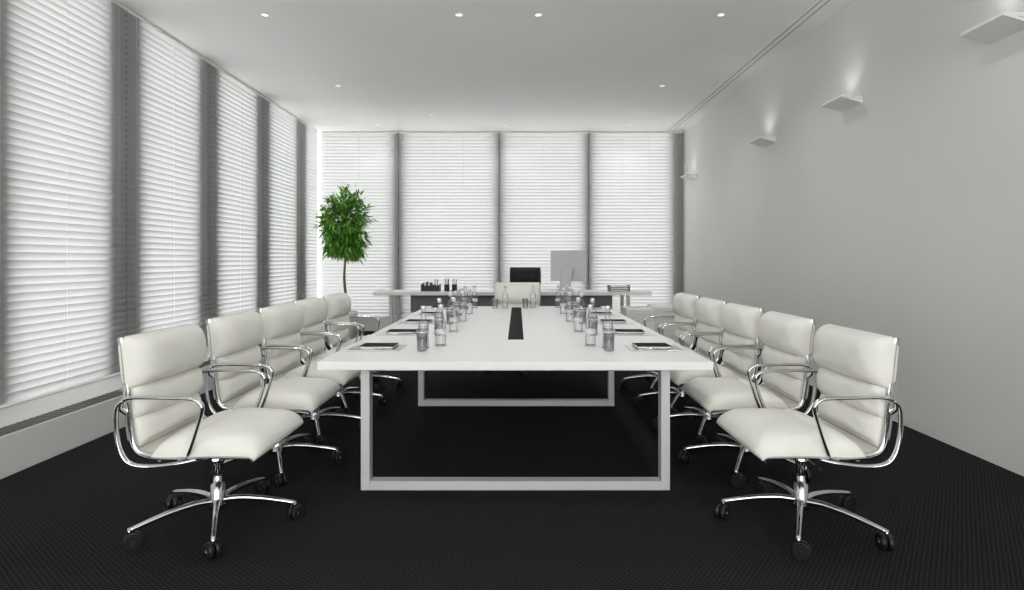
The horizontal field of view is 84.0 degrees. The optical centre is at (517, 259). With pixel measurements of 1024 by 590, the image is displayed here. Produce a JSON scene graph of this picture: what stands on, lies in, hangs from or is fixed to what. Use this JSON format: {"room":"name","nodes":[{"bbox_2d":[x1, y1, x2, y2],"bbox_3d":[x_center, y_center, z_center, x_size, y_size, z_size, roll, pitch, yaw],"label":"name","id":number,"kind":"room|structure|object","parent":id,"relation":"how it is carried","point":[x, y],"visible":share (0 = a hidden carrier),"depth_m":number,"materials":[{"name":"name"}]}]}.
{"room":"office","nodes":[
{"label":"office","id":0,"kind":"room"},
{"bbox_2d":[0,321,326,478],"bbox_3d":[-3.455,1.175,3.610,0.790,0.250,13.620,0,0,0],"label":"wall","id":1,"kind":"structure","parent":0,"point":[22,449],"depth_m":3.93,"materials":[{"name":"white paint"}]},
{"bbox_2d":[125,13,126,334],"bbox_3d":[-3.730,-0.650,5.300,0.120,3.400,0.430,0,0,0],"label":"window column","id":2,"kind":"structure","parent":1,"relation":"on","point":[126,13],"depth_m":5.34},
{"bbox_2d":[0,322,325,436],"bbox_3d":[-3.147,1.046,3.600,0.145,0.007,13.600,0,0,0],"label":"trim","id":3,"kind":"structure","parent":1,"relation":"on","point":[26,423],"depth_m":3.93,"materials":[{"name":"grey paint"}]},
{"bbox_2d":[208,66,209,315],"bbox_3d":[-3.730,-0.650,6.730,0.120,3.400,0.430,0,0,0],"label":"window column","id":4,"kind":"structure","parent":1,"relation":"on","point":[209,66],"depth_m":6.78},
{"bbox_2d":[263,100,263,299],"bbox_3d":[-3.730,-0.650,8.160,0.120,3.400,0.430,0,0,0],"label":"window column","id":5,"kind":"structure","parent":1,"relation":"on","point":[263,100],"depth_m":8.22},
{"bbox_2d":[357,317,404,330],"bbox_3d":[-0.405,1.175,10.525,6.890,0.250,0.230,0,0,0],"label":"wall","id":6,"kind":"structure","parent":0,"point":[370,324],"depth_m":10.41,"materials":[{"name":"white paint"}]},
{"bbox_2d":[398,132,398,289],"bbox_3d":[-2.188,-0.650,10.490,0.165,3.400,0.100,0,0,0],"label":"window column","id":7,"kind":"structure","parent":6,"relation":"on","point":[398,132],"depth_m":10.44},
{"bbox_2d":[588,132,588,289],"bbox_3d":[1.300,-0.650,10.490,0.110,3.400,0.100,0,0,0],"label":"window column","id":8,"kind":"structure","parent":6,"relation":"on","point":[588,132],"depth_m":10.44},
{"bbox_2d":[116,0,852,132],"bbox_3d":[-0.330,-2.425,3.735,7.140,0.150,13.870,0,0,0],"label":"ceiling","id":9,"kind":"structure","parent":0,"point":[581,65],"depth_m":6.54,"materials":[{"name":"paint"}]},
{"bbox_2d":[0,0,126,408],"bbox_3d":[-3.647,-0.651,4.585,0.041,3.392,1.422,0,0,0],"label":"blind","id":10,"kind":"object","parent":9,"relation":"hanging from","point":[63,107],"visible":0.86,"depth_m":4.53,"materials":[{"name":"white plastic"}]},
{"bbox_2d":[125,8,209,348],"bbox_3d":[-3.647,-0.651,6.015,0.041,3.392,1.422,0,0,0],"label":"blind","id":11,"kind":"object","parent":9,"relation":"hanging from","point":[168,95],"visible":0.82,"depth_m":5.91,"materials":[{"name":"white plastic"}]},
{"bbox_2d":[209,62,263,317],"bbox_3d":[-3.647,-0.651,7.445,0.041,3.392,1.422,0,0,0],"label":"blind","id":12,"kind":"object","parent":9,"relation":"hanging from","point":[236,219],"visible":0.8,"depth_m":7.35,"materials":[{"name":"white plastic"}]},
{"bbox_2d":[260,13,269,16],"bbox_3d":[-2.420,-2.346,5.450,0.092,0.006,0.092,0,0,0],"label":"recessed light","id":13,"kind":"object","parent":9,"relation":"in","point":[261,14],"visible":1,"depth_m":5.45,"materials":[{"name":"white paint"}]},
{"bbox_2d":[263,97,301,306],"bbox_3d":[-3.647,-0.651,8.875,0.041,3.392,1.422,0,0,0],"label":"blind","id":14,"kind":"object","parent":9,"relation":"hanging from","point":[282,130],"visible":0.84,"depth_m":8.79,"materials":[{"name":"white plastic"}]},
{"bbox_2d":[301,121,317,298],"bbox_3d":[-3.647,-0.651,9.980,0.041,3.392,0.772,0,0,0],"label":"blind","id":15,"kind":"object","parent":9,"relation":"hanging from","point":[309,139],"visible":0.78,"depth_m":9.96,"materials":[{"name":"white plastic"}]},
{"bbox_2d":[321,132,397,316],"bbox_3d":[-2.890,-0.651,10.418,1.412,3.392,0.041,0,0,0],"label":"blind","id":16,"kind":"object","parent":9,"relation":"hanging from","point":[366,161],"visible":0.66,"depth_m":10.41,"materials":[{"name":"white plastic"}]},
{"bbox_2d":[399,132,498,316],"bbox_3d":[-1.258,-0.651,10.418,1.837,3.392,0.041,0,0,0],"label":"blind","id":17,"kind":"object","parent":9,"relation":"hanging from","point":[449,181],"visible":0.7,"depth_m":10.41,"materials":[{"name":"white paper"}]},
{"bbox_2d":[454,13,463,16],"bbox_3d":[-0.560,-2.346,5.450,0.092,0.006,0.092,0,0,0],"label":"recessed light","id":18,"kind":"object","parent":9,"relation":"in","point":[455,14],"visible":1,"depth_m":5.45,"materials":[{"name":"white paint"}]},
{"bbox_2d":[534,13,542,16],"bbox_3d":[0.200,-2.346,5.450,0.092,0.006,0.092,0,0,0],"label":"recessed light","id":19,"kind":"object","parent":9,"relation":"in","point":[535,14],"visible":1,"depth_m":5.45,"materials":[{"name":"white paint"}]},
{"bbox_2d":[499,132,587,289],"bbox_3d":[0.482,-0.651,10.418,1.627,3.392,0.041,0,0,0],"label":"blind","id":20,"kind":"object","parent":9,"relation":"hanging from","point":[543,176],"visible":0.75,"depth_m":10.41,"materials":[{"name":"white paper"}]},
{"bbox_2d":[589,132,682,312],"bbox_3d":[2.165,-0.651,10.418,1.722,3.392,0.041,0,0,0],"label":"blind","id":21,"kind":"object","parent":9,"relation":"hanging from","point":[636,184],"visible":0.81,"depth_m":10.41,"materials":[{"name":"white paper"}]},
{"bbox_2d":[716,13,725,16],"bbox_3d":[1.950,-2.346,5.450,0.092,0.006,0.092,0,0,0],"label":"recessed light","id":22,"kind":"object","parent":9,"relation":"in","point":[719,14],"visible":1,"depth_m":5.45,"materials":[{"name":"white paint"}]},
{"bbox_2d":[666,0,834,130],"bbox_3d":[2.780,-2.343,3.560,0.160,0.014,13.520,0,0,0],"label":"trim","id":23,"kind":"structure","parent":9,"relation":"attached to","point":[816,7],"depth_m":6.47,"materials":[{"name":"paint"}]},
{"bbox_2d":[0,331,1023,589],"bbox_3d":[-0.330,1.360,3.735,7.140,0.120,13.870,0,0,0],"label":"floor","id":24,"kind":"structure","parent":0,"point":[954,517],"depth_m":2.92,"materials":[{"name":"grey carpet"}]},
{"bbox_2d":[113,324,305,560],"bbox_3d":[-1.446,0.821,2.815,0.753,0.957,0.752,0,0,0],"label":"chair","id":25,"kind":"object","parent":24,"relation":"on","point":[163,409],"visible":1,"depth_m":2.63,"materials":[{"name":"white leather"}]},
{"bbox_2d":[204,311,344,487],"bbox_3d":[-1.486,0.821,3.605,0.753,0.957,0.752,0,0,-1],"label":"chair","id":26,"kind":"object","parent":24,"relation":"on","point":[233,339],"visible":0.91,"depth_m":3.41,"materials":[{"name":"white leather"}]},
{"bbox_2d":[258,303,360,444],"bbox_3d":[-1.506,0.821,4.324,0.753,0.957,0.752,0,0,1],"label":"chair","id":27,"kind":"object","parent":24,"relation":"on","point":[282,322],"visible":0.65,"depth_m":4.14,"materials":[{"name":"white leather"}]},
{"bbox_2d":[293,297,386,417],"bbox_3d":[-1.546,0.821,5.045,0.753,0.957,0.752,0,0,-1],"label":"chair","id":28,"kind":"object","parent":24,"relation":"on","point":[314,309],"visible":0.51,"depth_m":4.94,"materials":[{"name":"white leather"}]},
{"bbox_2d":[312,183,377,339],"bbox_3d":[-2.834,0.007,9.298,1.067,2.586,1.014,0,0,-33],"label":"ficus tree","id":29,"kind":"object","parent":24,"relation":"on","point":[344,241],"visible":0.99,"depth_m":9.21,"materials":[{"name":"green plant"}]},
{"bbox_2d":[323,292,403,387],"bbox_3d":[-1.541,0.821,5.765,0.753,0.957,0.752,0,0,0],"label":"chair","id":30,"kind":"object","parent":24,"relation":"on","point":[338,304],"visible":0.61,"depth_m":5.60,"materials":[{"name":"white leather"}]},
{"bbox_2d":[372,290,651,324],"bbox_3d":[-0.085,0.900,9.260,4.370,0.800,0.720,0,0,0],"label":"executive desk","id":31,"kind":"object","parent":24,"relation":"on","point":[418,298],"visible":0.48,"depth_m":9.30,"materials":[{"name":"white paint"}]},
{"bbox_2d":[421,279,440,290],"bbox_3d":[-1.390,0.405,9.150,0.300,0.191,0.180,0,0,0],"label":"desk organizer","id":32,"kind":"object","parent":31,"relation":"on","point":[426,286],"visible":1,"depth_m":9.06,"materials":[{"name":"black plastic"}]},
{"bbox_2d":[444,278,448,290],"bbox_3d":[-1.130,0.393,9.100,0.084,0.214,0.084,0,0,0],"label":"pencil cup","id":33,"kind":"object","parent":31,"relation":"on","point":[446,286],"visible":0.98,"depth_m":9.07,"materials":[{"name":"black plastic"}]},
{"bbox_2d":[452,278,456,290],"bbox_3d":[-1.010,0.393,9.120,0.084,0.214,0.084,0,0,33],"label":"pencil cup","id":34,"kind":"object","parent":31,"relation":"on","point":[454,286],"visible":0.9,"depth_m":9.09,"materials":[{"name":"black plastic"}]},
{"bbox_2d":[551,250,585,291],"bbox_3d":[0.806,0.170,9.174,0.620,0.660,0.240,0,0,28],"label":"desktop computer","id":35,"kind":"object","parent":31,"relation":"on","point":[567,266],"visible":0.89,"depth_m":9.15,"materials":[{"name":"silver metal"}]},
{"bbox_2d":[607,285,629,291],"bbox_3d":[1.620,0.450,9.120,0.320,0.100,0.240,0,0,0],"label":"tray","id":36,"kind":"object","parent":31,"relation":"on","point":[609,287],"visible":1,"depth_m":9.00,"materials":[{"name":"grey"}]},
{"bbox_2d":[317,306,712,489],"bbox_3d":[-0.012,0.924,4.925,2.140,0.751,3.710,0,0,0],"label":"conference table","id":37,"kind":"object","parent":24,"relation":"on","point":[512,338],"visible":0.8,"depth_m":3.27,"materials":[{"name":"white laminate"}]},
{"bbox_2d":[346,345,405,350],"bbox_3d":[-0.872,0.546,3.540,0.320,0.005,0.240,0,0,0],"label":"desk tray","id":38,"kind":"object","parent":37,"relation":"on","point":[399,347],"visible":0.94,"depth_m":3.46,"materials":[{"name":"paper"}]},
{"bbox_2d":[362,348,382,349],"bbox_3d":[-0.870,0.537,3.442,0.145,0.010,0.009,0,0,2],"label":"ballpoint pen","id":39,"kind":"object","parent":38,"relation":"on","point":[362,348],"visible":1,"depth_m":3.44,"materials":[{"name":"silver metal"}]},
{"bbox_2d":[358,343,397,348],"bbox_3d":[-0.866,0.534,3.550,0.218,0.019,0.150,0,0,1],"label":"notebook","id":40,"kind":"object","parent":38,"relation":"on","point":[365,345],"visible":0.99,"depth_m":3.51,"materials":[{"name":"black paper"}]},
{"bbox_2d":[376,331,416,334],"bbox_3d":[-0.872,0.546,4.260,0.320,0.005,0.240,0,0,0],"label":"desk tray","id":41,"kind":"object","parent":37,"relation":"on","point":[382,332],"visible":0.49,"depth_m":4.15,"materials":[{"name":"plastic"}]},
{"bbox_2d":[386,329,417,333],"bbox_3d":[-0.866,0.534,4.270,0.218,0.019,0.150,0,0,0],"label":"notebook","id":42,"kind":"object","parent":41,"relation":"on","point":[410,331],"visible":0.91,"depth_m":4.20,"materials":[{"name":"black paper"}]},
{"bbox_2d":[397,321,433,323],"bbox_3d":[-0.872,0.546,4.980,0.320,0.005,0.240,0,0,0],"label":"desk tray","id":43,"kind":"object","parent":37,"relation":"on","point":[401,322],"visible":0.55,"depth_m":4.87,"materials":[{"name":"metal"}]},
{"bbox_2d":[405,319,432,322],"bbox_3d":[-0.866,0.534,4.990,0.218,0.019,0.150,0,0,3],"label":"notebook","id":44,"kind":"object","parent":43,"relation":"on","point":[408,320],"visible":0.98,"depth_m":4.96,"materials":[{"name":"black paper"}]},
{"bbox_2d":[416,331,427,350],"bbox_3d":[-0.577,0.490,3.440,0.070,0.117,0.070,0,0,0],"label":"drinking glass","id":45,"kind":"object","parent":37,"relation":"on","point":[421,335],"visible":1,"depth_m":3.42,"materials":[{"name":"glass"}]},
{"bbox_2d":[419,326,426,329],"bbox_3d":[-0.612,0.490,3.690,0.070,0.117,0.070,0,0,0],"label":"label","id":46,"kind":"object","parent":37,"relation":"on","point":[421,327],"visible":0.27,"depth_m":3.66,"materials":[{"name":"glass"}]},
{"bbox_2d":[418,306,429,348],"bbox_3d":[-0.587,0.418,3.550,0.084,0.262,0.084,0,0,0],"label":"water bottle","id":47,"kind":"object","parent":37,"relation":"on","point":[423,308],"visible":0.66,"depth_m":3.56,"materials":[{"name":"clear glass"}]},
{"bbox_2d":[412,313,445,315],"bbox_3d":[-0.872,0.546,5.700,0.320,0.005,0.240,0,0,0],"label":"desk tray","id":48,"kind":"object","parent":37,"relation":"on","point":[416,314],"visible":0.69,"depth_m":5.58,"materials":[{"name":"metal"}]},
{"bbox_2d":[419,312,441,314],"bbox_3d":[-0.866,0.534,5.710,0.218,0.019,0.150,0,0,1],"label":"notebook","id":49,"kind":"object","parent":48,"relation":"on","point":[437,313],"visible":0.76,"depth_m":5.64,"materials":[{"name":"black paper"}]},
{"bbox_2d":[434,319,442,335],"bbox_3d":[-0.577,0.490,4.160,0.070,0.117,0.070,0,0,0],"label":"drinking glass","id":50,"kind":"object","parent":37,"relation":"on","point":[440,321],"visible":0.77,"depth_m":4.14,"materials":[{"name":"glass"}]},
{"bbox_2d":[434,298,443,333],"bbox_3d":[-0.587,0.418,4.270,0.084,0.262,0.084,0,0,0],"label":"water bottle","id":51,"kind":"object","parent":37,"relation":"on","point":[439,300],"visible":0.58,"depth_m":4.27,"materials":[{"name":"clear glass"}]},
{"bbox_2d":[434,305,446,345],"bbox_3d":[-0.492,0.418,3.650,0.084,0.262,0.084,0,0,0],"label":"water bottle","id":52,"kind":"object","parent":37,"relation":"on","point":[440,331],"visible":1,"depth_m":3.64,"materials":[{"name":"clear glass"}]},
{"bbox_2d":[446,310,453,323],"bbox_3d":[-0.577,0.490,4.880,0.070,0.117,0.070,0,0,0],"label":"drinking glass","id":53,"kind":"object","parent":37,"relation":"on","point":[447,311],"visible":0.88,"depth_m":4.86,"materials":[{"name":"glass"}]},
{"bbox_2d":[446,293,454,322],"bbox_3d":[-0.587,0.418,4.990,0.084,0.262,0.084,0,0,0],"label":"water bottle","id":54,"kind":"object","parent":37,"relation":"on","point":[450,294],"visible":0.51,"depth_m":4.99,"materials":[{"name":"clear glass"}]},
{"bbox_2d":[448,297,458,331],"bbox_3d":[-0.492,0.418,4.370,0.084,0.262,0.084,0,0,0],"label":"water bottle","id":55,"kind":"object","parent":37,"relation":"on","point":[453,299],"visible":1,"depth_m":4.36,"materials":[{"name":"clear glass"}]},
{"bbox_2d":[452,291,458,318],"bbox_3d":[-0.572,0.418,5.280,0.084,0.262,0.084,0,0,0],"label":"water bottle","id":56,"kind":"object","parent":37,"relation":"on","point":[455,292],"visible":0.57,"depth_m":5.27,"materials":[{"name":"clear glass"}]},
{"bbox_2d":[455,304,461,315],"bbox_3d":[-0.577,0.490,5.600,0.070,0.117,0.070,0,0,0],"label":"drinking glass","id":57,"kind":"object","parent":37,"relation":"on","point":[456,305],"visible":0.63,"depth_m":5.58,"materials":[{"name":"glass"}]},
{"bbox_2d":[458,292,466,321],"bbox_3d":[-0.492,0.418,5.090,0.084,0.262,0.084,0,0,0],"label":"water bottle","id":58,"kind":"object","parent":37,"relation":"on","point":[462,293],"visible":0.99,"depth_m":5.09,"materials":[{"name":"clear glass"}]},
{"bbox_2d":[466,288,472,313],"bbox_3d":[-0.492,0.418,5.810,0.084,0.262,0.084,0,0,0],"label":"water bottle","id":59,"kind":"object","parent":37,"relation":"on","point":[469,289],"visible":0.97,"depth_m":5.80,"materials":[{"name":"clear glass"}]},
{"bbox_2d":[471,285,477,307],"bbox_3d":[-0.492,0.418,6.530,0.084,0.262,0.084,0,0,0],"label":"water bottle","id":60,"kind":"object","parent":37,"relation":"on","point":[474,286],"visible":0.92,"depth_m":6.53,"materials":[{"name":"clear glass"}]},
{"bbox_2d":[492,298,497,308],"bbox_3d":[-0.252,0.490,6.420,0.070,0.117,0.070,0,0,0],"label":"drinking glass","id":61,"kind":"object","parent":37,"relation":"on","point":[494,300],"visible":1,"depth_m":6.40,"materials":[{"name":"glass"}]},
{"bbox_2d":[502,285,507,307],"bbox_3d":[-0.142,0.418,6.500,0.084,0.262,0.084,0,0,0],"label":"water bottle","id":62,"kind":"object","parent":37,"relation":"on","point":[505,286],"visible":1,"depth_m":6.51,"materials":[{"name":"clear glass"}]},
{"bbox_2d":[522,298,527,308],"bbox_3d":[0.088,0.490,6.460,0.070,0.117,0.070,0,0,0],"label":"drinking glass","id":63,"kind":"object","parent":37,"relation":"on","point":[524,300],"visible":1,"depth_m":6.44,"materials":[{"name":"glass"}]},
{"bbox_2d":[530,285,535,307],"bbox_3d":[0.178,0.418,6.580,0.084,0.262,0.084,0,0,0],"label":"water bottle","id":64,"kind":"object","parent":37,"relation":"on","point":[532,286],"visible":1,"depth_m":6.57,"materials":[{"name":"clear glass"}]},
{"bbox_2d":[555,285,561,307],"bbox_3d":[0.468,0.418,6.530,0.084,0.262,0.084,0,0,0],"label":"water bottle","id":65,"kind":"object","parent":37,"relation":"on","point":[558,286],"visible":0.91,"depth_m":6.54,"materials":[{"name":"clear glass"}]},
{"bbox_2d":[559,288,566,313],"bbox_3d":[0.468,0.418,5.810,0.084,0.262,0.084,0,0,0],"label":"water bottle","id":66,"kind":"object","parent":37,"relation":"on","point":[563,289],"visible":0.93,"depth_m":5.80,"materials":[{"name":"clear glass"}]},
{"bbox_2d":[566,292,573,321],"bbox_3d":[0.468,0.418,5.090,0.084,0.262,0.084,0,0,0],"label":"water bottle","id":67,"kind":"object","parent":37,"relation":"on","point":[569,293],"visible":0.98,"depth_m":5.08,"materials":[{"name":"clear glass"}]},
{"bbox_2d":[570,304,576,315],"bbox_3d":[0.553,0.490,5.600,0.070,0.117,0.070,0,0,0],"label":"drinking glass","id":68,"kind":"object","parent":37,"relation":"on","point":[575,305],"visible":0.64,"depth_m":5.58,"materials":[{"name":"glass"}]},
{"bbox_2d":[572,291,579,318],"bbox_3d":[0.548,0.418,5.280,0.084,0.262,0.084,0,0,0],"label":"water bottle","id":69,"kind":"object","parent":37,"relation":"on","point":[576,292],"visible":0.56,"depth_m":5.29,"materials":[{"name":"clear glass"}]},
{"bbox_2d":[573,297,583,331],"bbox_3d":[0.468,0.418,4.370,0.084,0.262,0.084,0,0,0],"label":"water bottle","id":70,"kind":"object","parent":37,"relation":"on","point":[578,299],"visible":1,"depth_m":4.36,"materials":[{"name":"clear glass"}]},
{"bbox_2d":[577,293,585,322],"bbox_3d":[0.563,0.418,4.990,0.084,0.262,0.084,0,0,0],"label":"water bottle","id":71,"kind":"object","parent":37,"relation":"on","point":[581,294],"visible":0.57,"depth_m":4.98,"materials":[{"name":"clear glass"}]},
{"bbox_2d":[578,310,585,323],"bbox_3d":[0.553,0.490,4.880,0.070,0.117,0.070,0,0,0],"label":"drinking glass","id":72,"kind":"object","parent":37,"relation":"on","point":[579,311],"visible":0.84,"depth_m":4.86,"materials":[{"name":"glass"}]},
{"bbox_2d":[584,305,596,345],"bbox_3d":[0.468,0.418,3.650,0.084,0.262,0.084,0,0,0],"label":"water bottle","id":73,"kind":"object","parent":37,"relation":"on","point":[591,331],"visible":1,"depth_m":3.65,"materials":[{"name":"clear glass"}]},
{"bbox_2d":[588,319,597,335],"bbox_3d":[0.553,0.490,4.160,0.070,0.117,0.070,0,0,0],"label":"drinking glass","id":74,"kind":"object","parent":37,"relation":"on","point":[591,321],"visible":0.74,"depth_m":4.14,"materials":[{"name":"glass"}]},
{"bbox_2d":[588,298,597,332],"bbox_3d":[0.563,0.418,4.270,0.084,0.262,0.084,0,0,0],"label":"water bottle","id":75,"kind":"object","parent":37,"relation":"on","point":[592,300],"visible":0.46,"depth_m":4.27,"materials":[{"name":"clear glass"}]},
{"bbox_2d":[586,313,619,315],"bbox_3d":[0.848,0.546,5.700,0.320,0.005,0.240,0,0,0],"label":"desk tray","id":76,"kind":"object","parent":37,"relation":"on","point":[613,314],"visible":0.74,"depth_m":5.58,"materials":[{"name":"metal"}]},
{"bbox_2d":[590,312,611,314],"bbox_3d":[0.834,0.534,5.710,0.218,0.019,0.150,0,0,3],"label":"notebook","id":77,"kind":"object","parent":76,"relation":"on","point":[594,313],"visible":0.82,"depth_m":5.64,"materials":[{"name":"black plastic"}]},
{"bbox_2d":[601,306,612,348],"bbox_3d":[0.563,0.418,3.550,0.084,0.262,0.084,0,0,0],"label":"water bottle","id":78,"kind":"object","parent":37,"relation":"on","point":[607,308],"visible":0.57,"depth_m":3.56,"materials":[{"name":"clear glass"}]},
{"bbox_2d":[604,326,611,329],"bbox_3d":[0.588,0.490,3.690,0.070,0.117,0.070,0,0,0],"label":"drinking glass","id":79,"kind":"object","parent":37,"relation":"on","point":[605,327],"visible":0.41,"depth_m":3.66,"materials":[{"name":"glass"}]},
{"bbox_2d":[603,331,614,350],"bbox_3d":[0.553,0.490,3.440,0.070,0.117,0.070,0,0,0],"label":"drinking glass","id":80,"kind":"object","parent":37,"relation":"on","point":[608,335],"visible":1,"depth_m":3.42,"materials":[{"name":"glass"}]},
{"bbox_2d":[598,321,634,323],"bbox_3d":[0.848,0.546,4.980,0.320,0.005,0.240,0,0,0],"label":"desk tray","id":81,"kind":"object","parent":37,"relation":"on","point":[599,322],"visible":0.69,"depth_m":4.87,"materials":[{"name":"metal"}]},
{"bbox_2d":[600,319,625,322],"bbox_3d":[0.834,0.534,4.990,0.218,0.019,0.150,0,0,3],"label":"notebook","id":82,"kind":"object","parent":81,"relation":"on","point":[601,320],"visible":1,"depth_m":4.96,"materials":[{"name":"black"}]},
{"bbox_2d":[614,331,654,334],"bbox_3d":[0.848,0.546,4.260,0.320,0.005,0.240,0,0,0],"label":"desk tray","id":83,"kind":"object","parent":37,"relation":"on","point":[645,332],"visible":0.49,"depth_m":4.15,"materials":[{"name":"metal"}]},
{"bbox_2d":[613,329,644,333],"bbox_3d":[0.834,0.534,4.270,0.218,0.019,0.150,0,0,3],"label":"notebook","id":84,"kind":"object","parent":83,"relation":"on","point":[617,331],"visible":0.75,"depth_m":4.20,"materials":[{"name":"black plastic"}]},
{"bbox_2d":[625,345,684,350],"bbox_3d":[0.848,0.546,3.540,0.320,0.005,0.240,0,0,0],"label":"desk tray","id":85,"kind":"object","parent":37,"relation":"on","point":[674,347],"visible":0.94,"depth_m":3.46,"materials":[{"name":"metal"}]},
{"bbox_2d":[632,343,671,348],"bbox_3d":[0.834,0.534,3.550,0.218,0.019,0.150,0,0,-1],"label":"notebook","id":86,"kind":"object","parent":85,"relation":"on","point":[636,345],"visible":0.97,"depth_m":3.51,"materials":[{"name":"black plastic"}]},
{"bbox_2d":[646,348,667,349],"bbox_3d":[0.851,0.537,3.442,0.145,0.010,0.009,0,0,2],"label":"ballpoint pen","id":87,"kind":"object","parent":85,"relation":"on","point":[646,348],"visible":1,"depth_m":3.44,"materials":[{"name":"silver metal"}]},
{"bbox_2d":[486,282,550,377],"bbox_3d":[0.015,0.787,6.631,0.752,1.027,0.753,0,0,0],"label":"chair","id":88,"kind":"object","parent":24,"relation":"on","point":[516,291],"visible":0.18,"depth_m":6.84,"materials":[{"name":"white leather"}]},
{"bbox_2d":[510,267,540,287],"bbox_3d":[0.162,0.716,9.911,0.738,1.168,0.761,0,0,5],"label":"desk chair","id":89,"kind":"object","parent":24,"relation":"on","point":[517,274],"visible":0.14,"depth_m":10.11,"materials":[{"name":"metal"}]},
{"bbox_2d":[620,306,654,330],"bbox_3d":[1.780,1.000,8.439,0.420,0.600,0.502,0,0,0],"label":"drawer pedestal","id":90,"kind":"object","parent":24,"relation":"on","point":[638,314],"visible":0.35,"depth_m":8.20,"materials":[{"name":"white laminate"}]},
{"bbox_2d":[620,292,699,396],"bbox_3d":[1.421,0.821,5.764,0.758,0.957,0.756,0,0,0],"label":"chair","id":91,"kind":"object","parent":24,"relation":"on","point":[683,304],"visible":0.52,"depth_m":5.59,"materials":[{"name":"white leather"}]},
{"bbox_2d":[647,304,676,339],"bbox_3d":[2.250,1.000,8.739,0.420,0.600,0.502,0,0,0],"label":"drawer pedestal","id":92,"kind":"object","parent":24,"relation":"on","point":[660,309],"visible":0.23,"depth_m":8.50,"materials":[{"name":"beige leather"}]},
{"bbox_2d":[634,297,726,413],"bbox_3d":[1.421,0.821,5.045,0.758,0.957,0.756,0,0,1],"label":"chair","id":93,"kind":"object","parent":24,"relation":"on","point":[707,310],"visible":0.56,"depth_m":4.91,"materials":[{"name":"white leather"}]},
{"bbox_2d":[652,303,763,444],"bbox_3d":[1.411,0.821,4.324,0.758,0.957,0.756,0,0,-1],"label":"chair","id":94,"kind":"object","parent":24,"relation":"on","point":[740,322],"visible":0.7,"depth_m":4.13,"materials":[{"name":"white leather"}]},
{"bbox_2d":[678,311,816,487],"bbox_3d":[1.406,0.821,3.605,0.758,0.957,0.756,0,0,1],"label":"chair","id":95,"kind":"object","parent":24,"relation":"on","point":[788,339],"visible":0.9,"depth_m":3.40,"materials":[{"name":"white leather"}]},
{"bbox_2d":[714,324,903,561],"bbox_3d":[1.366,0.821,2.814,0.758,0.957,0.756,0,0,0],"label":"chair","id":96,"kind":"object","parent":24,"relation":"on","point":[856,403],"visible":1,"depth_m":2.63,"materials":[{"name":"white leather"}]},
{"bbox_2d":[683,0,1023,475],"bbox_3d":[3.140,-0.525,3.735,0.200,3.650,13.870,0,0,0],"label":"wall","id":97,"kind":"structure","parent":0,"point":[899,212],"depth_m":4.60,"materials":[{"name":"paint"}]},
{"bbox_2d":[680,174,696,180],"bbox_3d":[2.945,-1.421,9.800,0.190,0.073,0.320,0,0,0],"label":"wall sconce","id":98,"kind":"object","parent":97,"relation":"attached to","point":[686,176],"visible":1,"depth_m":9.71,"materials":[{"name":"white paint"}]},
{"bbox_2d":[749,136,775,146],"bbox_3d":[2.945,-1.421,6.850,0.190,0.073,0.320,0,0,0],"label":"wall sconce","id":99,"kind":"object","parent":97,"relation":"attached to","point":[762,141],"visible":1,"depth_m":6.79,"materials":[{"name":"white paint"}]},
{"bbox_2d":[822,94,862,111],"bbox_3d":[2.945,-1.421,5.170,0.190,0.073,0.320,0,0,0],"label":"wall sconce","id":100,"kind":"object","parent":97,"relation":"attached to","point":[843,102],"visible":1,"depth_m":5.11,"materials":[{"name":"white paint"}]},
{"bbox_2d":[960,12,1023,44],"bbox_3d":[2.945,-1.421,3.500,0.190,0.073,0.320,0,0,0],"label":"wall sconce","id":101,"kind":"object","parent":97,"relation":"attached to","point":[1002,25],"visible":1,"depth_m":3.48,"materials":[{"name":"white paint"}]}
]}

